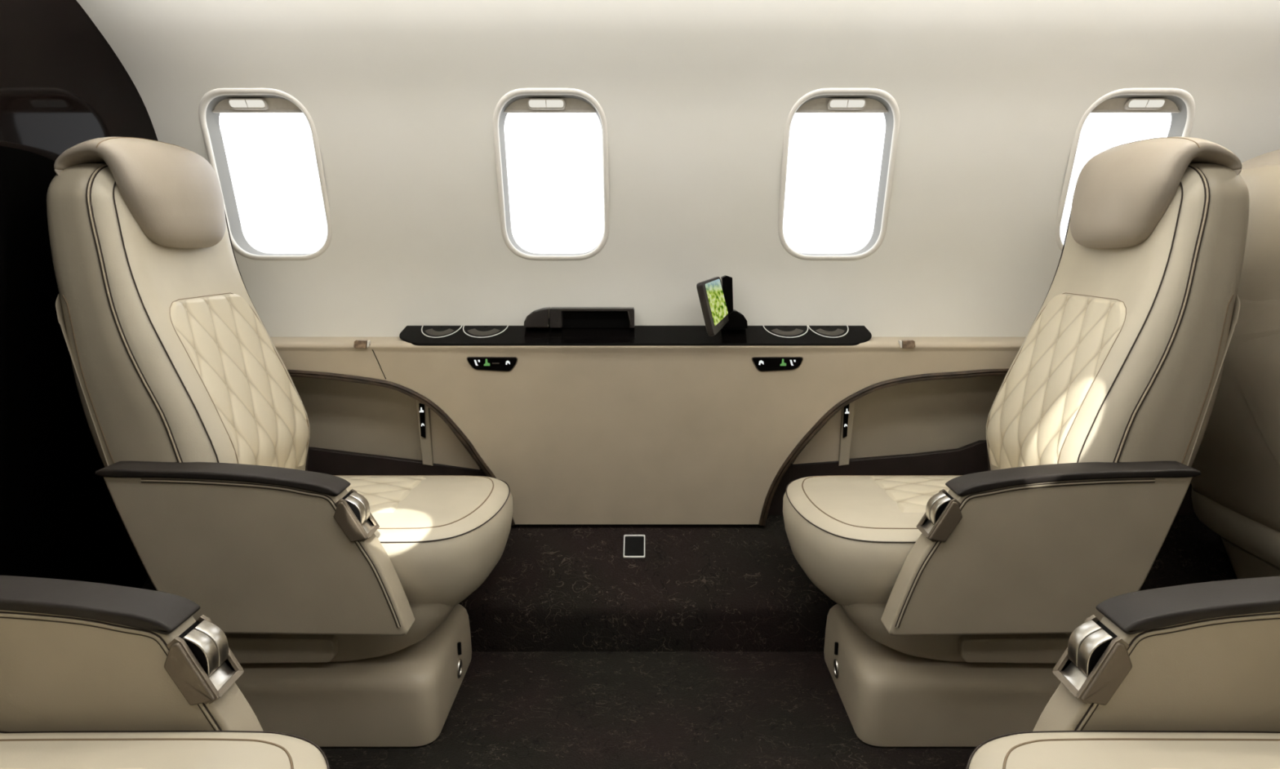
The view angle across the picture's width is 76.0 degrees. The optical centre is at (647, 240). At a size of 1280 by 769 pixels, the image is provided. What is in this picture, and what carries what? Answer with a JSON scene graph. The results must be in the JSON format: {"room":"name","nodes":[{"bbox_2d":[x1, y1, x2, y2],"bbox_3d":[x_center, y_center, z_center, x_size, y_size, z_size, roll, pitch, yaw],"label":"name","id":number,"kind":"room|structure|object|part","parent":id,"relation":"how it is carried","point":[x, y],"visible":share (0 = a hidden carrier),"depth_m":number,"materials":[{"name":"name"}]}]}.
{"room":"aircraft cabin","nodes":[
{"label":"aircraft cabin","id":0,"kind":"room"},
{"bbox_2d":[0,0,158,161],"bbox_3d":[-1.236,0.140,0.875,0.040,1.680,2.850,0,0,0],"label":"wall","id":1,"kind":"structure","parent":0,"point":[63,86],"depth_m":1.69,"materials":[{"name":"black plastic"}]},
{"bbox_2d":[0,145,148,588],"bbox_3d":[-1.213,0.391,0.815,0.006,1.135,2.730,0,0,0],"label":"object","id":2,"kind":"structure","parent":1,"relation":"attached to","point":[60,519],"depth_m":1.63,"materials":[{"name":"black"}]},
{"bbox_2d":[142,515,1237,651],"bbox_3d":[0.767,0.835,2.021,3.966,0.250,0.218,0,0,0],"label":"carpeted step","id":3,"kind":"structure","parent":1,"relation":"attached to","point":[552,587],"depth_m":1.96,"materials":[{"name":"carpet"}]},
{"bbox_2d":[623,534,644,558],"bbox_3d":[-0.033,0.766,2.049,0.054,0.041,0.054,0,0,0],"label":"socket","id":4,"kind":"object","parent":3,"relation":"in","point":[633,544],"visible":1,"depth_m":2.05,"materials":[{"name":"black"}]},
{"bbox_2d":[306,446,487,476],"bbox_3d":[-1.045,0.644,2.135,1.436,0.242,0.020,0,0,0],"label":"trim","id":5,"kind":"structure","parent":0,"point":[329,461],"depth_m":2.12,"materials":[{"name":"black leather"}]},
{"bbox_2d":[319,651,976,768],"bbox_3d":[0.767,0.975,0.690,3.966,0.030,2.480,0,0,0],"label":"floor","id":6,"kind":"structure","parent":0,"point":[508,709],"depth_m":1.65,"materials":[{"name":"carpet"}]},
{"bbox_2d":[0,575,329,768],"bbox_3d":[-0.738,0.375,0.770,0.867,1.170,0.544,0,0,0],"label":"seat","id":7,"kind":"object","parent":6,"relation":"on","point":[93,675],"visible":1,"depth_m":0.98,"materials":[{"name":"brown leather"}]},
{"bbox_3d":[-0.721,0.578,1.004,0.561,0.298,0.057,0,0,0],"label":"armrest panel","id":8,"kind":"part","parent":7,"relation":"part of","materials":[{"name":"leather"}]},
{"bbox_2d":[0,732,327,768],"bbox_3d":[-0.631,0.652,0.746,0.649,0.203,0.495,0,0,0],"label":"seat cushion","id":9,"kind":"object","parent":7,"relation":"on","point":[18,750],"depth_m":0.90,"materials":[{"name":"leather"}]},
{"bbox_3d":[-0.542,0.500,0.993,0.033,0.049,0.022,0,0,0],"label":"lever","id":10,"kind":"part","parent":7,"relation":"part of","materials":[{"name":"metal"}]},
{"bbox_3d":[-0.542,0.500,1.016,0.033,0.049,0.022,0,0,0],"label":"lever","id":11,"kind":"part","parent":7,"relation":"part of","materials":[{"name":"metal"}]},
{"bbox_2d":[46,137,513,746],"bbox_3d":[-0.738,0.375,1.763,0.867,1.170,0.544,0,0,0],"label":"seat","id":12,"kind":"object","parent":6,"relation":"on","point":[336,598],"visible":1,"depth_m":1.56,"materials":[{"name":"leather"}]},
{"bbox_3d":[-1.062,0.324,1.778,0.171,0.472,0.452,0,0,0],"label":"panel","id":13,"kind":"part","parent":12,"relation":"part of","materials":[{"name":"leather"}]},
{"bbox_2d":[89,166,310,470],"bbox_3d":[-0.938,0.228,1.776,0.265,0.776,0.447,0,0,0],"label":"cushion","id":14,"kind":"object","parent":12,"relation":"on","point":[185,368],"depth_m":1.61,"materials":[{"name":"leather"}]},
{"bbox_3d":[-0.721,0.578,1.528,0.561,0.298,0.057,0,0,0],"label":"armrest panel","id":15,"kind":"part","parent":12,"relation":"part of","materials":[{"name":"leather"}]},
{"bbox_3d":[-0.651,0.759,1.772,0.547,0.123,0.377,0,0,0],"label":"under frame","id":16,"kind":"part","parent":12,"relation":"part of","materials":[{"name":"leather"}]},
{"bbox_3d":[-0.542,0.500,1.516,0.033,0.049,0.022,0,0,0],"label":"lever","id":17,"kind":"part","parent":12,"relation":"part of","materials":[{"name":"metal"}]},
{"bbox_3d":[-0.542,0.500,1.540,0.033,0.049,0.022,0,0,0],"label":"lever","id":18,"kind":"part","parent":12,"relation":"part of","materials":[{"name":"metal"}]},
{"bbox_2d":[337,475,513,604],"bbox_3d":[-0.631,0.652,1.787,0.649,0.203,0.495,0,0,0],"label":"seat cushion","id":19,"kind":"object","parent":12,"relation":"on","point":[437,539],"depth_m":1.65,"materials":[{"name":"leather"}]},
{"bbox_2d":[782,137,1249,746],"bbox_3d":[0.739,0.375,1.763,0.867,1.170,0.544,0,0,0],"label":"seat","id":20,"kind":"object","parent":6,"relation":"on","point":[959,598],"visible":0.99,"depth_m":1.56,"materials":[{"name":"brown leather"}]},
{"bbox_2d":[782,475,959,605],"bbox_3d":[0.632,0.652,1.787,0.649,0.203,0.495,0,0,0],"label":"seat cushion","id":21,"kind":"object","parent":20,"relation":"on","point":[857,539],"depth_m":1.65,"materials":[{"name":"leather"}]},
{"bbox_3d":[0.543,0.500,1.540,0.033,0.049,0.022,0,0,0],"label":"lever","id":22,"kind":"part","parent":20,"relation":"part of","materials":[{"name":"metal"}]},
{"bbox_3d":[0.543,0.500,1.516,0.033,0.049,0.022,0,0,0],"label":"lever","id":23,"kind":"part","parent":20,"relation":"part of","materials":[{"name":"metal"}]},
{"bbox_3d":[0.652,0.759,1.772,0.547,0.123,0.377,0,0,0],"label":"under frame","id":24,"kind":"part","parent":20,"relation":"part of","materials":[{"name":"leather"}]},
{"bbox_3d":[0.722,0.578,1.528,0.561,0.298,0.057,0,0,0],"label":"armrest panel","id":25,"kind":"part","parent":20,"relation":"part of","materials":[{"name":"leather"}]},
{"bbox_2d":[986,166,1206,470],"bbox_3d":[0.939,0.228,1.776,0.265,0.776,0.447,0,0,0],"label":"cushion","id":26,"kind":"object","parent":20,"relation":"on","point":[1110,368],"depth_m":1.61,"materials":[{"name":"leather"}]},
{"bbox_3d":[1.063,0.324,1.778,0.171,0.472,0.452,0,0,0],"label":"panel","id":27,"kind":"part","parent":20,"relation":"part of","materials":[{"name":"leather"}]},
{"bbox_2d":[966,576,1279,768],"bbox_3d":[0.739,0.375,0.770,0.867,1.170,0.544,0,0,0],"label":"seat","id":28,"kind":"object","parent":6,"relation":"on","point":[1183,676],"visible":1,"depth_m":0.98,"materials":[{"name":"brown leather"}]},
{"bbox_3d":[0.543,0.500,1.016,0.033,0.049,0.022,0,0,0],"label":"lever","id":29,"kind":"part","parent":28,"relation":"part of","materials":[{"name":"metal"}]},
{"bbox_3d":[0.543,0.500,0.993,0.033,0.049,0.022,0,0,0],"label":"lever","id":30,"kind":"part","parent":28,"relation":"part of","materials":[{"name":"metal"}]},
{"bbox_2d":[968,732,1279,768],"bbox_3d":[0.632,0.652,0.746,0.649,0.203,0.495,0,0,0],"label":"seat cushion","id":31,"kind":"object","parent":28,"relation":"on","point":[1015,750],"depth_m":0.90,"materials":[{"name":"leather"}]},
{"bbox_3d":[0.722,0.578,1.004,0.561,0.298,0.057,0,0,0],"label":"armrest panel","id":32,"kind":"part","parent":28,"relation":"part of","materials":[{"name":"leather"}]},
{"bbox_2d":[1191,149,1279,578],"bbox_3d":[1.600,0.375,1.763,0.711,1.170,0.544,0,0,0],"label":"seat","id":33,"kind":"object","parent":6,"relation":"on","point":[1236,493],"visible":0.6,"depth_m":1.73,"materials":[{"name":"brown leather"}]},
{"bbox_2d":[1191,488,1279,568],"bbox_3d":[1.629,0.652,1.787,0.649,0.203,0.495,0,0,0],"label":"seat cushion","id":34,"kind":"object","parent":33,"relation":"on","point":[1249,533],"depth_m":1.81,"materials":[{"name":"leather"}]},
{"bbox_3d":[1.609,0.759,1.772,0.547,0.123,0.377,0,0,0],"label":"under frame","id":35,"kind":"part","parent":33,"relation":"part of","materials":[{"name":"leather"}]},
{"bbox_3d":[1.278,0.324,1.778,0.064,0.472,0.452,0,0,0],"label":"panel","id":36,"kind":"part","parent":33,"relation":"part of","materials":[{"name":"leather"}]},
{"bbox_2d":[75,0,1279,337],"bbox_3d":[0.767,-0.133,1.855,3.966,0.905,0.590,0,0,0],"label":"wall","id":37,"kind":"structure","parent":0,"point":[696,98],"depth_m":2.00,"materials":[{"name":"beige plastic"}]},
{"bbox_2d":[198,88,332,260],"bbox_3d":[-0.959,-0.154,2.075,0.283,0.415,0.255,0,0,0],"label":"window","id":38,"kind":"structure","parent":37,"relation":"in","point":[262,144],"depth_m":2.12,"materials":[{"name":"white glass"}]},
{"bbox_3d":[-0.975,-0.332,1.994,0.084,0.016,0.018,0,0,0],"label":"shade handle","id":39,"kind":"part","parent":38,"relation":"part of","materials":[{"name":"beige plastic"}]},
{"bbox_2d":[212,97,302,112],"bbox_3d":[-0.959,-0.335,2.010,0.260,0.039,0.040,0,0,0],"label":"shade","id":40,"kind":"object","parent":38,"relation":"attached to","point":[219,104],"depth_m":2.00,"materials":[{"name":"plastic"}]},
{"bbox_3d":[-0.959,-0.154,2.113,0.250,0.382,0.177,0,0,0],"label":"pane","id":41,"kind":"part","parent":38,"relation":"part of","materials":[{"name":"white glass"}]},
{"bbox_2d":[353,339,370,348],"bbox_3d":[-0.709,0.258,2.034,0.038,0.021,0.016,0,0,0],"label":"latch","id":42,"kind":"object","parent":37,"relation":"attached to","point":[358,344],"visible":1,"depth_m":2.03,"materials":[{"name":"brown metal"}]},
{"bbox_2d":[369,344,386,379],"bbox_3d":[-0.671,0.303,2.038,0.040,0.088,0.002,0,0,-16],"label":"trim","id":43,"kind":"structure","parent":37,"relation":"attached to","point":[370,344],"depth_m":2.04,"materials":[{"name":"black"}]},
{"bbox_2d":[287,369,515,525],"bbox_3d":[-0.782,0.524,2.098,0.889,0.413,0.125,0,0,0],"label":"trim","id":44,"kind":"structure","parent":37,"relation":"attached to","point":[293,373],"depth_m":2.04,"materials":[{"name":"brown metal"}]},
{"bbox_2d":[418,403,426,437],"bbox_3d":[-0.582,0.466,2.116,0.016,0.089,0.007,0,0,0],"label":"strip","id":45,"kind":"object","parent":37,"relation":"attached to","point":[422,415],"visible":0.98,"depth_m":2.11,"materials":[{"name":"black plastic"}]},
{"bbox_2d":[415,399,433,466],"bbox_3d":[-0.580,0.494,2.135,0.046,0.182,0.030,0,0,0],"label":"trim","id":46,"kind":"structure","parent":37,"relation":"attached to","point":[426,446],"depth_m":2.12,"materials":[{"name":"plastic"}]},
{"bbox_2d":[429,408,480,469],"bbox_3d":[-0.502,0.517,2.140,0.140,0.173,0.020,0,0,0],"label":"trim","id":47,"kind":"structure","parent":37,"relation":"attached to","point":[448,449],"depth_m":2.13,"materials":[{"name":"leather"}]},
{"bbox_2d":[466,356,517,372],"bbox_3d":[-0.387,0.309,2.039,0.128,0.039,0.013,0,0,0],"label":"control panel","id":48,"kind":"object","parent":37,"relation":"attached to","point":[506,364],"visible":1,"depth_m":2.04,"materials":[{"name":"black plastic"}]},
{"bbox_2d":[493,88,609,260],"bbox_3d":[-0.240,-0.154,2.075,0.283,0.415,0.255,0,0,0],"label":"window","id":49,"kind":"structure","parent":37,"relation":"in","point":[551,144],"depth_m":2.12,"materials":[{"name":"white glass"}]},
{"bbox_3d":[-0.247,-0.332,1.994,0.084,0.016,0.018,0,0,0],"label":"shade handle","id":50,"kind":"part","parent":49,"relation":"part of","materials":[{"name":"beige plastic"}]},
{"bbox_2d":[503,97,596,112],"bbox_3d":[-0.240,-0.335,2.010,0.260,0.039,0.040,0,0,0],"label":"shade","id":51,"kind":"object","parent":49,"relation":"attached to","point":[514,104],"depth_m":2.00,"materials":[{"name":"plastic"}]},
{"bbox_3d":[-0.240,-0.154,2.113,0.250,0.382,0.177,0,0,0],"label":"pane","id":52,"kind":"part","parent":49,"relation":"part of","materials":[{"name":"white glass"}]},
{"bbox_2d":[270,337,1025,524],"bbox_3d":[0.753,0.487,2.091,3.939,0.475,0.119,0,0,0],"label":"side panel","id":53,"kind":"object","parent":37,"relation":"attached to","point":[576,434],"depth_m":2.05,"materials":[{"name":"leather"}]},
{"bbox_2d":[399,325,871,345],"bbox_3d":[-0.031,0.241,2.082,1.202,0.040,0.103,0,0,0],"label":"console","id":54,"kind":"object","parent":53,"relation":"on","point":[414,335],"visible":1,"depth_m":2.07,"materials":[{"name":"black plastic"}]},
{"bbox_2d":[524,306,634,328],"bbox_3d":[-0.175,0.200,2.109,0.282,0.052,0.052,0,0,0],"label":"box","id":55,"kind":"object","parent":54,"relation":"on","point":[553,317],"visible":1,"depth_m":2.12,"materials":[{"name":"black plastic"}]},
{"bbox_2d":[696,275,747,336],"bbox_3d":[0.194,0.162,2.051,0.080,0.144,0.178,0,0,34],"label":"monitor","id":56,"kind":"object","parent":54,"relation":"attached to","point":[715,295],"visible":1,"depth_m":2.04,"materials":[{"name":"black plastic"}]},
{"bbox_3d":[0.203,0.151,2.090,0.030,0.123,0.040,0,0,0],"label":"support arm","id":57,"kind":"part","parent":56,"relation":"part of"},
{"bbox_3d":[0.221,0.201,2.092,0.064,0.046,0.055,0,0,0],"label":"arm","id":58,"kind":"part","parent":56,"relation":"part of"},
{"bbox_2d":[290,375,1005,460],"bbox_3d":[0.767,0.520,2.155,3.966,0.480,0.001,0,0,0],"label":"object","id":59,"kind":"structure","parent":37,"relation":"attached to","point":[936,415],"depth_m":2.15,"materials":[{"name":"leather"}]},
{"bbox_2d":[751,356,803,372],"bbox_3d":[0.323,0.309,2.039,0.129,0.039,0.013,0,0,0],"label":"control panel","id":60,"kind":"object","parent":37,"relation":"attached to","point":[763,364],"visible":1,"depth_m":2.04,"materials":[{"name":"black plastic"}]},
{"bbox_2d":[791,408,841,464],"bbox_3d":[0.441,0.512,2.140,0.143,0.163,0.020,0,0,0],"label":"trim","id":61,"kind":"structure","parent":37,"relation":"attached to","point":[824,446],"depth_m":2.13,"materials":[{"name":"leather"}]},
{"bbox_2d":[777,88,900,260],"bbox_3d":[0.479,-0.154,2.075,0.283,0.415,0.255,0,0,0],"label":"window","id":62,"kind":"structure","parent":37,"relation":"in","point":[840,144],"depth_m":2.12,"materials":[{"name":"white glass"}]},
{"bbox_3d":[0.479,-0.154,2.113,0.250,0.382,0.177,0,0,0],"label":"pane","id":63,"kind":"part","parent":62,"relation":"part of","materials":[{"name":"white glass"}]},
{"bbox_2d":[795,97,888,112],"bbox_3d":[0.479,-0.335,2.010,0.260,0.039,0.040,0,0,0],"label":"shade","id":64,"kind":"object","parent":62,"relation":"attached to","point":[813,104],"depth_m":2.00,"materials":[{"name":"plastic"}]},
{"bbox_3d":[0.486,-0.332,1.994,0.084,0.016,0.018,0,0,0],"label":"shade handle","id":65,"kind":"part","parent":62,"relation":"part of","materials":[{"name":"beige plastic"}]},
{"bbox_2d":[842,404,849,437],"bbox_3d":[0.513,0.466,2.116,0.016,0.089,0.007,0,0,0],"label":"strip","id":66,"kind":"object","parent":37,"relation":"attached to","point":[846,413],"visible":0.87,"depth_m":2.11,"materials":[{"name":"black plastic"}]},
{"bbox_2d":[838,400,855,466],"bbox_3d":[0.517,0.497,2.135,0.043,0.176,0.030,0,0,0],"label":"trim","id":67,"kind":"structure","parent":37,"relation":"attached to","point":[845,442],"depth_m":2.12,"materials":[{"name":"plastic"}]},
{"bbox_2d":[758,368,1008,525],"bbox_3d":[1.502,0.521,2.097,2.441,0.415,0.126,0,0,0],"label":"trim","id":68,"kind":"structure","parent":37,"relation":"attached to","point":[985,372],"depth_m":2.04,"materials":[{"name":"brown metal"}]},
{"bbox_2d":[767,440,1195,515],"bbox_3d":[1.290,0.640,2.135,2.029,0.251,0.020,0,0,0],"label":"trim","id":69,"kind":"structure","parent":68,"relation":"attached to","point":[971,458],"depth_m":2.12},
{"bbox_2d":[897,339,915,348],"bbox_3d":[0.643,0.258,2.034,0.040,0.021,0.016,0,0,0],"label":"latch","id":70,"kind":"object","parent":37,"relation":"attached to","point":[904,344],"visible":1,"depth_m":2.03,"materials":[{"name":"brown metal"}]},
{"bbox_2d":[1055,88,1195,251],"bbox_3d":[1.198,-0.154,2.075,0.283,0.415,0.255,0,0,0],"label":"window","id":71,"kind":"structure","parent":37,"relation":"in","point":[1128,115],"depth_m":2.06,"materials":[{"name":"white glass"}]},
{"bbox_3d":[1.198,-0.154,2.113,0.250,0.382,0.177,0,0,0],"label":"pane","id":72,"kind":"part","parent":71,"relation":"part of","materials":[{"name":"white glass"}]},
{"bbox_2d":[1090,97,1180,112],"bbox_3d":[1.198,-0.335,2.010,0.260,0.039,0.040,0,0,0],"label":"shade","id":73,"kind":"object","parent":71,"relation":"attached to","point":[1112,104],"depth_m":2.00,"materials":[{"name":"plastic"}]},
{"bbox_3d":[1.214,-0.332,1.994,0.084,0.016,0.018,0,0,0],"label":"shade handle","id":74,"kind":"part","parent":71,"relation":"part of","materials":[{"name":"beige plastic"}]}
]}

